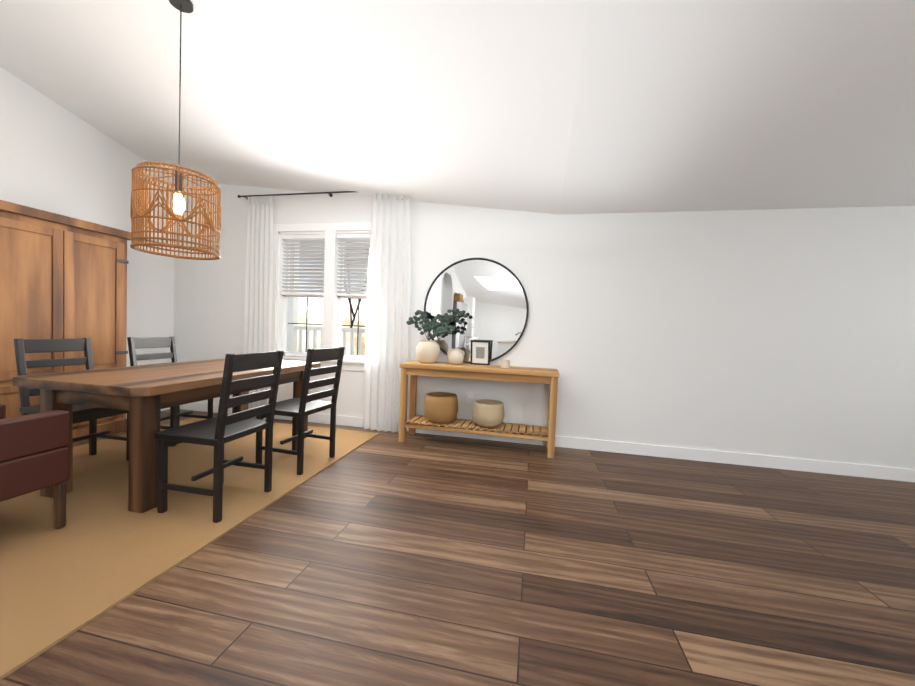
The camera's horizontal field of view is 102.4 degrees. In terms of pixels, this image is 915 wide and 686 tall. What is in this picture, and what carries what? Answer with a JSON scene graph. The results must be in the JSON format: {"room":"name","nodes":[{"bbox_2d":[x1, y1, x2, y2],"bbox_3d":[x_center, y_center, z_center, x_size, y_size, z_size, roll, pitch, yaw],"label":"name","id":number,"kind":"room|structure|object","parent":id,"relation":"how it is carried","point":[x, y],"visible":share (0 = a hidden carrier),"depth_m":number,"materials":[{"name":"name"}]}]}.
{"room":"dining room","nodes":[
{"label":"dining room","id":0,"kind":"room"},
{"bbox_2d":[0,66,175,366],"bbox_3d":[-4.182,-1.237,2.182,0.120,4.300,5.090,3,2,12],"label":"wall","id":1,"kind":"structure","parent":0,"point":[53,160],"depth_m":3.71,"materials":[{"name":"white paint"}]},
{"bbox_2d":[0,409,914,685],"bbox_3d":[-0.455,1.217,-1.317,9.420,0.060,10.980,3,2,12],"label":"floor","id":2,"kind":"structure","parent":0,"point":[388,559],"depth_m":1.70,"materials":[{"name":"brown wood"}]},
{"bbox_2d":[0,200,130,443],"bbox_3d":[-3.666,-0.104,3.256,0.545,2.000,1.120,3,2,12],"label":"armoire","id":3,"kind":"object","parent":2,"relation":"on","point":[63,277],"visible":0.6,"depth_m":3.17,"materials":[{"name":"brown wood"}]},
{"bbox_2d":[0,416,378,679],"bbox_3d":[-2.270,0.966,2.696,2.270,0.012,3.100,3,2,12],"label":"jute rug","id":4,"kind":"object","parent":2,"relation":"on","point":[103,550],"visible":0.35,"depth_m":1.98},
{"bbox_2d":[0,404,69,528],"bbox_3d":[-2.409,0.447,1.696,0.580,1.085,0.685,3,2,12],"label":"leather armchair","id":5,"kind":"object","parent":4,"relation":"on","point":[34,452],"visible":1,"depth_m":1.85,"materials":[{"name":"red leather"}]},
{"bbox_2d":[14,338,128,460],"bbox_3d":[-2.856,0.453,2.774,0.504,0.960,0.460,3,2,12],"label":"dining chair","id":6,"kind":"object","parent":4,"relation":"on","point":[91,415],"visible":0.44,"depth_m":2.75,"materials":[{"name":"black wood"}]},
{"bbox_2d":[13,358,320,512],"bbox_3d":[-2.051,0.578,2.997,1.000,0.758,1.800,3,2,12],"label":"dining table","id":7,"kind":"object","parent":4,"relation":"on","point":[143,395],"visible":0.56,"depth_m":2.24,"materials":[{"name":"brown wood"}]},
{"bbox_2d":[127,337,212,446],"bbox_3d":[-2.719,0.431,3.522,0.527,0.960,0.482,3,2,12],"label":"dining chair","id":8,"kind":"object","parent":4,"relation":"on","point":[155,342],"visible":0.46,"depth_m":3.52,"materials":[{"name":"black wood"}]},
{"bbox_2d":[154,350,283,522],"bbox_3d":[-1.469,0.524,2.311,0.504,0.960,0.460,3,2,12],"label":"dining chair","id":9,"kind":"object","parent":4,"relation":"on","point":[220,430],"visible":1,"depth_m":2.17,"materials":[{"name":"black wood"}]},
{"bbox_2d":[254,347,344,474],"bbox_3d":[-1.280,0.506,3.015,0.504,0.960,0.460,3,2,16],"label":"dining chair","id":10,"kind":"object","parent":4,"relation":"on","point":[298,410],"visible":0.9,"depth_m":2.90,"materials":[{"name":"black wood"}]},
{"bbox_2d":[398,360,559,458],"bbox_3d":[0.200,0.630,3.714,1.545,0.800,0.375,3,2,12],"label":"console table","id":11,"kind":"object","parent":2,"relation":"on","point":[413,369],"visible":0.81,"depth_m":3.59,"materials":[{"name":"brown wood"}]},
{"bbox_2d":[416,340,439,363],"bbox_3d":[-0.304,0.090,3.812,0.250,0.232,0.250,3,2,12],"label":"vase","id":12,"kind":"object","parent":11,"relation":"on","point":[427,351],"visible":1,"depth_m":3.72,"materials":[{"name":"beige ceramic"}]},
{"bbox_2d":[406,308,466,340],"bbox_3d":[-0.206,-0.186,3.730,0.583,0.350,0.303,3,2,12],"label":"eucalyptus branches","id":13,"kind":"object","parent":12,"relation":"in","point":[445,321],"visible":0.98,"depth_m":3.77,"materials":[{"name":"green plant"}]},
{"bbox_2d":[424,392,457,423],"bbox_3d":[-0.170,0.668,3.801,0.356,0.275,0.356,3,2,12],"label":"round basket","id":14,"kind":"object","parent":11,"relation":"on","point":[440,407],"visible":1,"depth_m":3.66,"materials":[{"name":"brown wicker"}]},
{"bbox_2d":[447,349,464,364],"bbox_3d":[-0.018,0.140,3.774,0.183,0.158,0.170,3,2,12],"label":"vase","id":15,"kind":"object","parent":11,"relation":"on","point":[455,357],"visible":1,"depth_m":3.72,"materials":[{"name":"beige ceramic"}]},
{"bbox_2d":[470,340,489,364],"bbox_3d":[0.235,0.101,3.802,0.200,0.258,0.059,3,2,12],"label":"photo frame","id":16,"kind":"object","parent":11,"relation":"on","point":[480,352],"visible":0.92,"depth_m":3.80,"materials":[{"name":"black wood"}]},
{"bbox_2d":[472,399,504,427],"bbox_3d":[0.308,0.711,3.701,0.330,0.235,0.330,3,2,12],"label":"round basket","id":17,"kind":"object","parent":11,"relation":"on","point":[487,413],"visible":1,"depth_m":3.58,"materials":[{"name":"beige wicker"}]},
{"bbox_2d":[501,360,509,367],"bbox_3d":[0.471,0.205,3.633,0.090,0.075,0.090,3,2,12],"label":"candle","id":18,"kind":"object","parent":11,"relation":"on","point":[505,363],"visible":1,"depth_m":3.59,"materials":[{"name":"beige wax"}]},
{"bbox_2d":[0,0,914,214],"bbox_3d":[-0.289,-1.798,-1.436,9.520,2.129,11.180,3,2,12],"label":"ceiling","id":19,"kind":"structure","parent":0,"point":[559,107],"depth_m":2.53,"materials":[{"name":"white paint"}]},
{"bbox_2d":[130,0,220,259],"bbox_3d":[-1.669,-1.296,2.210,0.438,1.506,0.438,3,2,12],"label":"rattan pendant light","id":20,"kind":"object","parent":19,"relation":"hanging from","point":[140,211],"visible":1,"depth_m":2.16,"materials":[{"name":"brown wicker"}]},
{"bbox_2d":[172,180,914,468],"bbox_3d":[0.706,-1.108,3.853,9.010,4.300,0.140,3,2,12],"label":"wall","id":21,"kind":"structure","parent":0,"point":[778,332],"depth_m":3.52,"materials":[{"name":"white paint"}]},
{"bbox_2d":[238,191,354,199],"bbox_3d":[-1.457,-1.689,4.166,2.342,0.040,0.099,3,2,12],"label":"curtain rod","id":22,"kind":"object","parent":21,"relation":"attached to","point":[247,196],"visible":0.52,"depth_m":4.21,"materials":[{"name":"black metal"}]},
{"bbox_2d":[243,196,273,418],"bbox_3d":[-2.356,-0.407,4.356,0.400,2.614,0.054,3,2,12],"label":"curtain","id":23,"kind":"object","parent":22,"relation":"hanging from","point":[258,304],"visible":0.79,"depth_m":4.34,"materials":[{"name":"white fabric"}]},
{"bbox_2d":[363,193,410,431],"bbox_3d":[-0.760,-0.333,4.023,0.505,2.614,0.054,3,2,12],"label":"curtain","id":24,"kind":"object","parent":22,"relation":"hanging from","point":[388,314],"visible":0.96,"depth_m":4.03,"materials":[{"name":"white fabric"}]},
{"bbox_2d":[273,222,370,371],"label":"window","id":25,"kind":"structure","parent":21,"relation":"in","point":[332,315],"depth_m":4.34,"materials":[{"name":"white wood"}]},
{"bbox_2d":[281,234,369,296],"bbox_3d":[-1.509,-0.906,4.289,1.200,0.703,0.048,3,2,12],"label":"window blinds","id":26,"kind":"object","parent":25,"relation":"attached to","point":[363,240],"visible":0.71,"depth_m":4.30,"materials":[{"name":"white plastic"}]},
{"bbox_2d":[466,392,472,403],"bbox_3d":[0.126,0.589,3.929,0.072,0.116,0.038,3,2,12],"label":"outlet","id":27,"kind":"object","parent":21,"relation":"attached to","point":[469,397],"visible":1,"depth_m":3.94,"materials":[{"name":"white plastic"}]},
{"bbox_2d":[424,258,528,363],"bbox_3d":[0.182,-0.339,3.893,1.122,1.122,0.027,3,2,12],"label":"round mirror","id":28,"kind":"object","parent":21,"relation":"attached to","point":[488,297],"visible":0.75,"depth_m":3.88,"materials":[{"name":"clear glass"}]},
{"bbox_2d":[180,402,914,481],"bbox_3d":[0.682,0.990,3.837,8.920,0.110,0.016,3,2,12],"label":"baseboard","id":29,"kind":"structure","parent":21,"relation":"attached to","point":[843,468],"depth_m":3.52,"materials":[{"name":"white"}]},
{"label":"outside","id":30,"kind":"structure","parent":0,"visible":0},
{"bbox_2d":[297,242,369,355],"bbox_3d":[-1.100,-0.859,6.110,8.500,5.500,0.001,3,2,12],"label":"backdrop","id":31,"kind":"structure","parent":30,"point":[315,311],"depth_m":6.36,"materials":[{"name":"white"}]}
]}

